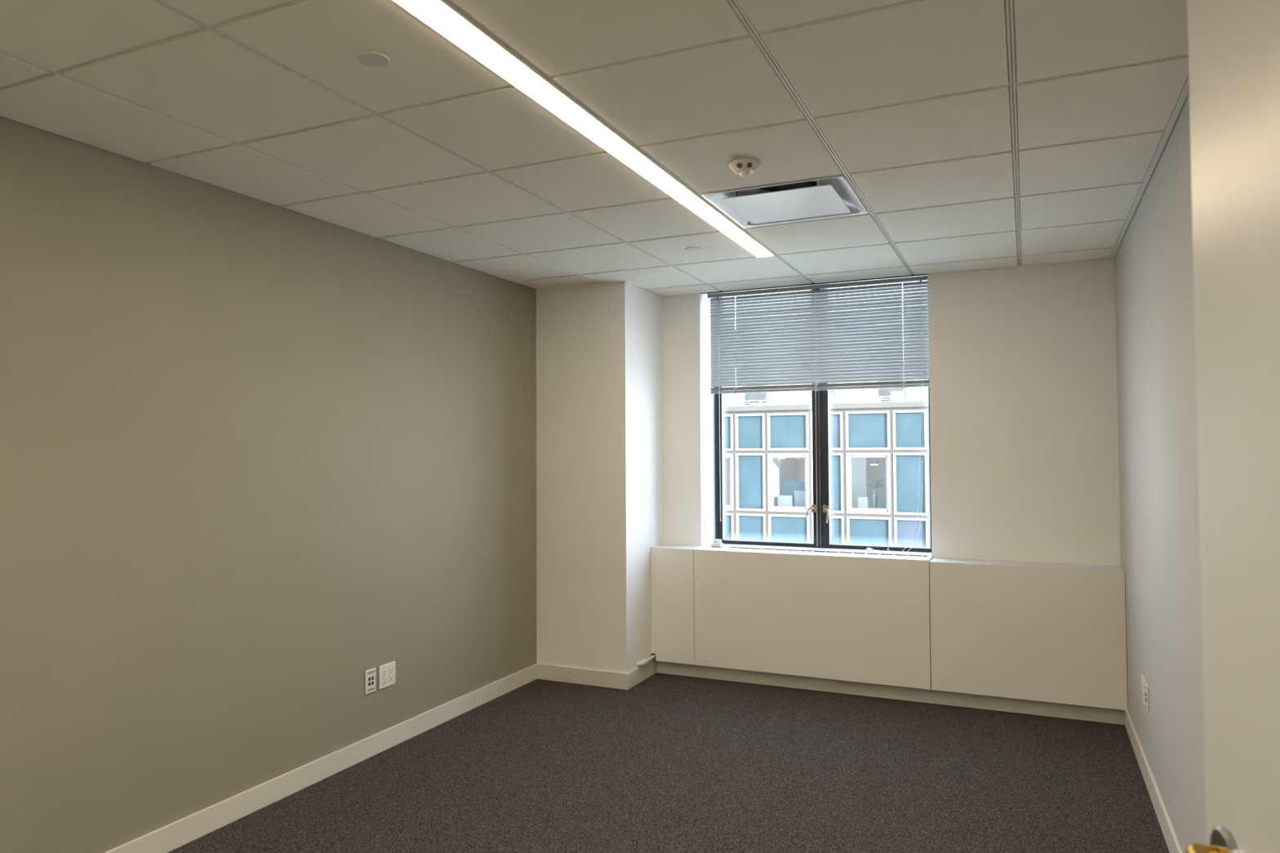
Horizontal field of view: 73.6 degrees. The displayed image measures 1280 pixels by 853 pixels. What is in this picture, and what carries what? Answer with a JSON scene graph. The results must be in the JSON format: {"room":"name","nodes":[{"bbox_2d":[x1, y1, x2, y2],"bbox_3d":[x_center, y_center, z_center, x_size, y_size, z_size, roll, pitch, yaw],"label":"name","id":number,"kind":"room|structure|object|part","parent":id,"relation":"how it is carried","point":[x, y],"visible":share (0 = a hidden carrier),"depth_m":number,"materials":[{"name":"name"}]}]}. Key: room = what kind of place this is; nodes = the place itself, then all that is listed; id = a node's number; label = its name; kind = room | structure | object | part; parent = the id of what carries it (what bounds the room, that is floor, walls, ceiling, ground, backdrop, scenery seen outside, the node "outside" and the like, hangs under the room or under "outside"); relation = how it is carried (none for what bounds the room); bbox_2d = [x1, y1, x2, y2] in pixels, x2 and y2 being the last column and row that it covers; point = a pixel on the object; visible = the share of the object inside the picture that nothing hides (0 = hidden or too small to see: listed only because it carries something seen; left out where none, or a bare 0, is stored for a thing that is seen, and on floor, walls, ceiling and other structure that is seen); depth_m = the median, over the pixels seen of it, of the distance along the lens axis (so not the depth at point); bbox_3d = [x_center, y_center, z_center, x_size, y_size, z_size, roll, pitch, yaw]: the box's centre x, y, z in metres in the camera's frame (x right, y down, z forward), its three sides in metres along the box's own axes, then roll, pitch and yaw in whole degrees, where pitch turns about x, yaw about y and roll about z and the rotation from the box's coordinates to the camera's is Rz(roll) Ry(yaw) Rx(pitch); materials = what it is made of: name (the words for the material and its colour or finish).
{"room":"empty office room","nodes":[
{"label":"empty office room","id":0,"kind":"room"},
{"bbox_2d":[0,115,536,852],"bbox_3d":[-1.507,0.195,3.918,0.120,2.800,5.603,-1,-2,24],"label":"wall","id":1,"kind":"structure","parent":0,"point":[258,458],"depth_m":3.41,"materials":[{"name":"beige paint"}]},
{"bbox_2d":[104,663,537,852],"bbox_3d":[-1.607,1.535,3.486,0.012,0.098,4.556,-1,-2,24],"label":"baseboard","id":2,"kind":"structure","parent":1,"relation":"attached to","point":[175,835],"depth_m":3.79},
{"bbox_2d":[364,667,375,694],"bbox_3d":[-1.310,1.237,4.159,0.008,0.114,0.070,-1,-2,24],"label":"outlet","id":3,"kind":"object","parent":1,"relation":"attached to","point":[370,675],"visible":1,"depth_m":4.15,"materials":[{"name":"white plastic"}]},
{"bbox_2d":[378,661,395,689],"bbox_3d":[-1.260,1.240,4.268,0.009,0.114,0.117,-1,-2,24],"label":"power outlet","id":4,"kind":"object","parent":1,"relation":"attached to","point":[387,672],"visible":1,"depth_m":4.26,"materials":[{"name":"white plastic"}]},
{"bbox_2d":[382,668,386,684],"bbox_3d":[-1.267,1.239,4.246,0.002,0.067,0.034,-1,-2,24],"label":"receptacle","id":5,"kind":"object","parent":4,"relation":"attached to","point":[384,670],"depth_m":4.24,"materials":[{"name":"white plastic"}]},
{"bbox_2d":[388,666,393,681],"bbox_3d":[-1.248,1.240,4.288,0.002,0.067,0.034,-1,-2,24],"label":"receptacle","id":6,"kind":"object","parent":4,"relation":"attached to","point":[390,668],"depth_m":4.29,"materials":[{"name":"white plastic"}]},
{"bbox_2d":[0,0,1189,296],"bbox_3d":[0.018,-1.035,3.078,3.391,0.120,5.273,-1,-2,24],"label":"ceiling","id":7,"kind":"structure","parent":0,"point":[971,135],"depth_m":2.71,"materials":[{"name":"tile"}]},
{"bbox_2d":[356,51,390,66],"bbox_3d":[-0.718,-0.990,2.307,0.085,0.005,0.085,-1,-2,24],"label":"cover plate","id":8,"kind":"object","parent":7,"relation":"attached to","point":[374,59],"visible":1,"depth_m":2.30,"materials":[{"name":"white plastic"}]},
{"bbox_2d":[391,0,774,257],"bbox_3d":[-0.067,-1.006,3.021,0.106,0.070,3.657,-1,-2,24],"label":"linear light","id":9,"kind":"object","parent":7,"relation":"attached to","point":[439,15],"visible":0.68,"depth_m":2.60,"materials":[{"name":"plastic"}]},
{"bbox_2d":[684,246,701,251],"bbox_3d":[0.279,-0.934,4.509,0.085,0.005,0.085,-1,-2,24],"label":"cover plate","id":10,"kind":"object","parent":7,"relation":"attached to","point":[693,248],"visible":1,"depth_m":4.50,"materials":[{"name":"white plastic"}]},
{"bbox_2d":[728,157,760,177],"bbox_3d":[0.387,-0.949,3.159,0.116,0.052,0.116,-1,-2,24],"label":"sensor","id":11,"kind":"object","parent":7,"relation":"attached to","point":[744,166],"visible":1,"depth_m":3.13,"materials":[{"name":"white plastic"}]},
{"bbox_2d":[700,173,869,228],"bbox_3d":[0.642,-1.005,3.703,0.591,0.102,0.591,-1,-2,24],"label":"ceiling vent","id":12,"kind":"object","parent":7,"relation":"in","point":[833,196],"visible":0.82,"depth_m":3.69,"materials":[{"name":"white metal"}]},
{"bbox_3d":[0.642,-0.956,3.702,0.458,0.004,0.442,-1,-2,24],"label":"plate","id":13,"kind":"part","parent":12,"relation":"part of","materials":[{"name":"white metal"}]},
{"bbox_2d":[535,280,663,673],"bbox_3d":[-0.193,0.243,5.889,0.649,2.800,0.927,-1,-2,24],"label":"wall column","id":14,"kind":"structure","parent":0,"point":[599,382],"depth_m":5.47,"materials":[{"name":"white paint"}]},
{"bbox_2d":[537,657,656,689],"bbox_3d":[-0.279,1.587,5.617,0.649,0.098,0.448,-1,-2,24],"label":"baseboard","id":15,"kind":"structure","parent":14,"relation":"attached to","point":[544,672],"depth_m":5.42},
{"bbox_2d":[636,653,655,666],"bbox_3d":[0.047,1.511,5.548,0.057,0.034,0.276,-1,-2,24],"label":"pipe","id":16,"kind":"object","parent":14,"relation":"attached to","point":[642,663],"visible":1,"depth_m":5.45,"materials":[{"name":"white plastic"}]},
{"bbox_2d":[168,672,1169,852],"bbox_3d":[-0.261,1.606,2.357,3.631,0.120,7.353,-1,-2,24],"label":"floor","id":17,"kind":"structure","parent":0,"point":[664,763],"depth_m":3.80,"materials":[{"name":"carpet"}]},
{"bbox_2d":[723,311,930,547],"bbox_3d":[7.186,7.195,33.829,20.383,22.374,8.120,-1,-2,24],"label":"office building","id":18,"kind":"structure","parent":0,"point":[866,424],"depth_m":30.33,"materials":[{"name":"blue glass"}]},
{"bbox_3d":[2.773,0.232,31.778,1.332,1.179,0.015,-1,-2,24],"label":"spandrel panel","id":19,"kind":"part","parent":18,"relation":"part of","materials":[{"name":"blue glass"}]},
{"bbox_3d":[2.792,3.850,31.678,1.332,1.179,0.015,-1,-2,24],"label":"spandrel panel","id":20,"kind":"part","parent":18,"relation":"part of","materials":[{"name":"blue glass"}]},
{"bbox_3d":[4.044,0.209,31.204,0.948,1.179,0.015,-1,-2,24],"label":"spandrel panel","id":21,"kind":"part","parent":18,"relation":"part of","materials":[{"name":"blue glass"}]},
{"bbox_3d":[4.063,3.828,31.104,0.948,1.179,0.015,-1,-2,24],"label":"spandrel panel","id":22,"kind":"part","parent":18,"relation":"part of","materials":[{"name":"blue glass"}]},
{"bbox_3d":[4.053,2.018,31.154,0.948,1.931,0.015,-1,-2,24],"label":"spandrel panel","id":23,"kind":"part","parent":18,"relation":"part of","materials":[{"name":"blue glass"}]},
{"bbox_2d":[749,401,767,404],"bbox_3d":[4.910,-1.056,34.695,0.900,0.300,0.180,-1,-2,24],"label":"pendant light","id":24,"kind":"object","parent":18,"relation":"hanging from","point":[751,403],"visible":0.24,"depth_m":34.70,"materials":[{"name":"white metal"}]},
{"bbox_2d":[777,494,794,506],"bbox_3d":[5.349,2.852,31.295,0.545,0.675,0.470,-1,-2,24],"label":"filing cabinet","id":25,"kind":"object","parent":18,"relation":"on","point":[783,500],"visible":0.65,"depth_m":31.11,"materials":[{"name":"metal"}]},
{"bbox_3d":[5.315,0.187,30.629,1.332,1.179,0.015,-1,-2,24],"label":"spandrel panel","id":26,"kind":"part","parent":18,"relation":"part of","materials":[{"name":"blue glass"}]},
{"bbox_3d":[5.334,3.805,30.529,1.332,1.179,0.015,-1,-2,24],"label":"spandrel panel","id":27,"kind":"part","parent":18,"relation":"part of","materials":[{"name":"blue glass"}]},
{"bbox_2d":[782,480,804,494],"bbox_3d":[5.960,2.617,31.958,1.270,1.175,0.070,-1,-2,24],"label":"wall","id":28,"kind":"structure","parent":18,"relation":"on","point":[788,486],"depth_m":32.06,"materials":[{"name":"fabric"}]},
{"bbox_2d":[794,489,804,506],"bbox_3d":[5.955,2.750,31.106,0.582,0.862,0.520,-1,-2,24],"label":"storage unit","id":29,"kind":"object","parent":18,"relation":"on","point":[799,495],"visible":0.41,"depth_m":30.93,"materials":[{"name":"laminate"}]},
{"bbox_3d":[6.149,-0.795,31.053,19.530,0.444,0.060,-1,-2,24],"label":"railing","id":30,"kind":"part","parent":18,"relation":"part of","materials":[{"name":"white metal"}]},
{"bbox_3d":[6.586,0.164,30.055,0.948,1.179,0.015,-1,-2,24],"label":"spandrel panel","id":31,"kind":"part","parent":18,"relation":"part of","materials":[{"name":"blue glass"}]},
{"bbox_3d":[6.595,1.974,30.004,0.948,1.931,0.015,-1,-2,24],"label":"spandrel panel","id":32,"kind":"part","parent":18,"relation":"part of","materials":[{"name":"blue glass"}]},
{"bbox_3d":[6.605,3.783,29.954,0.948,1.179,0.015,-1,-2,24],"label":"spandrel panel","id":33,"kind":"part","parent":18,"relation":"part of","materials":[{"name":"blue glass"}]},
{"bbox_2d":[857,496,869,508],"bbox_3d":[7.857,2.806,30.107,0.345,0.675,0.370,-1,-2,24],"label":"side table","id":34,"kind":"object","parent":18,"relation":"on","point":[863,501],"visible":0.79,"depth_m":29.96,"materials":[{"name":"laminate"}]},
{"bbox_3d":[7.857,0.142,29.480,1.332,1.179,0.015,-1,-2,24],"label":"spandrel panel","id":35,"kind":"part","parent":18,"relation":"part of","materials":[{"name":"blue glass"}]},
{"bbox_3d":[7.875,3.760,29.380,1.332,1.179,0.015,-1,-2,24],"label":"spandrel panel","id":36,"kind":"part","parent":18,"relation":"part of","materials":[{"name":"blue glass"}]},
{"bbox_2d":[870,457,877,465],"bbox_3d":[8.489,1.106,31.044,0.240,0.580,0.180,-1,-2,24],"label":"pendant light","id":37,"kind":"object","parent":18,"relation":"hanging from","point":[871,464],"visible":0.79,"depth_m":30.98,"materials":[{"name":"white metal"}]},
{"bbox_2d":[872,493,876,508],"bbox_3d":[8.280,2.743,30.164,0.120,0.800,0.320,-1,-2,24],"label":"plant stand","id":38,"kind":"object","parent":18,"relation":"on","point":[874,495],"visible":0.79,"depth_m":30.03,"materials":[{"name":"laminate"}]},
{"bbox_2d":[866,480,885,493],"bbox_3d":[8.295,2.104,30.135,0.680,0.475,0.296,-1,-2,24],"label":"potted plant","id":39,"kind":"object","parent":38,"relation":"on","point":[877,486],"visible":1,"depth_m":30.14,"materials":[{"name":"green plant"}]},
{"bbox_2d":[880,502,886,508],"bbox_3d":[8.750,2.909,30.167,0.470,0.462,0.320,-1,-2,24],"label":"office chair","id":40,"kind":"object","parent":18,"relation":"on","point":[883,504],"visible":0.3,"depth_m":30.09,"materials":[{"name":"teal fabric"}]},
{"bbox_3d":[9.128,0.120,28.905,0.948,1.179,0.015,-1,-2,24],"label":"spandrel panel","id":41,"kind":"part","parent":18,"relation":"part of","materials":[{"name":"blue glass"}]},
{"bbox_3d":[9.137,1.929,28.855,0.948,1.931,0.015,-1,-2,24],"label":"spandrel panel","id":42,"kind":"part","parent":18,"relation":"part of","materials":[{"name":"blue glass"}]},
{"bbox_3d":[9.146,3.738,28.805,0.948,1.179,0.015,-1,-2,24],"label":"spandrel panel","id":43,"kind":"part","parent":18,"relation":"part of","materials":[{"name":"blue glass"}]},
{"bbox_2d":[662,257,1120,686],"bbox_3d":[1.474,0.223,5.462,2.742,2.800,0.330,-1,-2,24],"label":"wall","id":44,"kind":"structure","parent":0,"point":[1023,386],"depth_m":4.99,"materials":[{"name":"white paint"}]},
{"bbox_2d":[650,544,703,664],"bbox_3d":[0.255,1.171,5.686,0.303,0.741,0.222,-1,-2,24],"label":"radiator cover","id":45,"kind":"object","parent":44,"relation":"attached to","point":[672,566],"visible":0.98,"depth_m":5.58,"materials":[{"name":"white metal"}]},
{"bbox_3d":[0.253,0.810,5.696,0.303,0.018,0.222,-1,-2,24],"label":"panel","id":46,"kind":"part","parent":45,"relation":"part of","materials":[{"name":"white laminate"}]},
{"bbox_2d":[699,273,927,293],"bbox_3d":[1.078,-0.915,5.501,1.470,0.004,0.022,-1,-2,24],"label":"trim","id":47,"kind":"structure","parent":44,"relation":"attached to","point":[926,273],"depth_m":5.47,"materials":[{"name":"grey metal"}]},
{"bbox_2d":[693,546,933,689],"bbox_3d":[1.057,1.157,5.330,1.448,0.741,0.234,-1,-2,24],"label":"radiator cover","id":48,"kind":"object","parent":44,"relation":"attached to","point":[857,617],"visible":0.95,"depth_m":5.20,"materials":[{"name":"white metal"}]},
{"bbox_2d":[711,538,724,546],"bbox_3d":[0.514,0.775,5.690,0.069,0.049,0.064,-1,-2,24],"label":"sensor","id":49,"kind":"object","parent":48,"relation":"on","point":[717,543],"visible":1,"depth_m":5.67,"materials":[{"name":"white plastic"}]},
{"bbox_3d":[1.055,0.796,5.340,1.448,0.018,0.234,-1,-2,24],"label":"panel","id":50,"kind":"part","parent":48,"relation":"part of","materials":[{"name":"white laminate"}]},
{"bbox_2d":[702,280,931,556],"bbox_3d":[1.133,-0.117,5.591,1.472,1.880,0.267,-1,-2,24],"label":"window","id":51,"kind":"structure","parent":44,"relation":"in","point":[820,508],"depth_m":5.61,"materials":[{"name":"black metal"}]},
{"bbox_3d":[0.857,-0.111,5.793,0.679,1.808,0.056,-1,-2,24],"label":"sash","id":52,"kind":"part","parent":51,"relation":"part of","materials":[{"name":"black metal"}]},
{"bbox_3d":[1.121,0.566,5.598,0.088,0.107,0.038,1,-2,-36],"label":"handle","id":53,"kind":"part","parent":51,"relation":"part of","materials":[{"name":"brown metal"}]},
{"bbox_3d":[1.119,0.804,5.524,1.472,0.025,0.177,-1,-2,24],"label":"sill","id":54,"kind":"part","parent":51,"relation":"part of","materials":[{"name":"white laminate"}]},
{"bbox_3d":[1.184,-0.117,5.665,0.018,1.808,0.090,-1,-2,24],"label":"post","id":55,"kind":"part","parent":51,"relation":"part of","materials":[{"name":"black metal"}]},
{"bbox_2d":[707,275,928,554],"bbox_3d":[1.129,-0.062,5.533,1.425,1.707,0.112,-1,-2,25],"label":"blind","id":56,"kind":"object","parent":51,"relation":"attached to","point":[820,354],"visible":0.94,"depth_m":5.50,"materials":[{"name":"metal"}]},
{"bbox_3d":[0.639,-0.562,5.734,0.008,0.641,0.001,-1,-2,24],"label":"ladder cord","id":57,"kind":"part","parent":56,"relation":"part of","materials":[{"name":"white fabric"}]},
{"bbox_3d":[1.133,-0.571,5.511,0.009,0.641,0.001,-1,-2,24],"label":"ladder cord","id":58,"kind":"part","parent":56,"relation":"part of","materials":[{"name":"grey fabric"}]},
{"bbox_3d":[1.125,-0.241,5.516,1.411,0.017,0.025,-1,-2,24],"label":"rail","id":59,"kind":"part","parent":56,"relation":"part of","materials":[{"name":"metal"}]},
{"bbox_3d":[1.583,-0.056,5.317,0.357,1.677,0.105,-1,-2,24],"label":"lift cord","id":60,"kind":"part","parent":56,"relation":"part of","materials":[{"name":"white fabric"}]},
{"bbox_3d":[1.625,-0.580,5.289,0.008,0.641,0.001,-1,-2,24],"label":"ladder cord","id":61,"kind":"part","parent":56,"relation":"part of","materials":[{"name":"white fabric"}]},
{"bbox_3d":[1.207,0.569,5.561,0.039,0.117,0.070,-1,-2,10],"label":"handle","id":62,"kind":"part","parent":51,"relation":"part of","materials":[{"name":"brown metal"}]},
{"bbox_3d":[1.510,-0.123,5.498,0.692,1.808,0.056,-1,-2,24],"label":"sash","id":63,"kind":"part","parent":51,"relation":"part of","materials":[{"name":"black metal"}]},
{"bbox_2d":[656,661,1124,724],"bbox_3d":[1.351,1.569,5.136,2.718,0.092,0.018,-1,-2,24],"label":"baseboard","id":64,"kind":"structure","parent":44,"relation":"attached to","point":[931,696],"depth_m":5.04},
{"bbox_2d":[928,557,1127,710],"bbox_3d":[2.165,1.141,4.823,0.985,0.733,0.222,-1,-2,24],"label":"radiator cover","id":65,"kind":"object","parent":44,"relation":"attached to","point":[1044,632],"visible":1,"depth_m":4.71,"materials":[{"name":"white metal"}]},
{"bbox_3d":[2.163,0.784,4.833,0.985,0.018,0.222,-1,-2,24],"label":"panel","id":66,"kind":"part","parent":65,"relation":"part of","materials":[{"name":"white laminate"}]},
{"bbox_2d":[1114,93,1206,852],"bbox_3d":[1.692,0.139,2.471,0.120,2.800,5.603,-1,-2,24],"label":"wall","id":67,"kind":"structure","parent":0,"point":[1159,501],"depth_m":3.17,"materials":[{"name":"white paint"}]},
{"bbox_2d":[1141,675,1146,706],"bbox_3d":[2.252,1.182,3.826,0.009,0.114,0.117,-1,-2,24],"label":"power outlet","id":68,"kind":"object","parent":67,"relation":"attached to","point":[1143,680],"visible":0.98,"depth_m":3.81,"materials":[{"name":"white plastic"}]},
{"bbox_2d":[1141,680,1142,697],"bbox_3d":[2.259,1.183,3.848,0.003,0.068,0.034,-1,-2,24],"label":"receptacle","id":69,"kind":"object","parent":68,"relation":"attached to","point":[1141,681],"depth_m":3.84,"materials":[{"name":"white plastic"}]},
{"bbox_2d":[1145,682,1149,712],"bbox_3d":[2.207,1.179,3.725,0.008,0.114,0.070,-1,-2,24],"label":"outlet","id":70,"kind":"object","parent":67,"relation":"attached to","point":[1147,703],"visible":1,"depth_m":3.69,"materials":[{"name":"white plastic"}]},
{"bbox_2d":[1124,710,1182,852],"bbox_3d":[1.562,1.486,2.292,0.012,0.098,4.992,-1,-2,24],"label":"baseboard","id":71,"kind":"structure","parent":67,"relation":"attached to","point":[1171,841],"depth_m":3.53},
{"bbox_3d":[-1.038,0.104,0.698,3.391,2.800,0.120,-1,-2,24],"label":"wall","id":72,"kind":"structure","parent":0,"visible":0},
{"bbox_2d":[1185,0,1279,852],"bbox_3d":[0.659,0.428,0.594,0.173,2.112,1.083,-1,-2,12],"label":"door","id":73,"kind":"structure","parent":72,"relation":"in","point":[1234,45],"depth_m":1.02,"materials":[{"name":"wood"}]},
{"bbox_3d":[0.689,0.532,1.020,0.047,0.026,0.121,-1,-2,12],"label":"lever","id":74,"kind":"part","parent":73,"relation":"part of","materials":[{"name":"gold metal"}]},
{"bbox_3d":[0.725,0.533,1.063,0.011,0.066,0.066,-1,-2,12],"label":"handle","id":75,"kind":"part","parent":73,"relation":"part of","materials":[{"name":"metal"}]}
]}

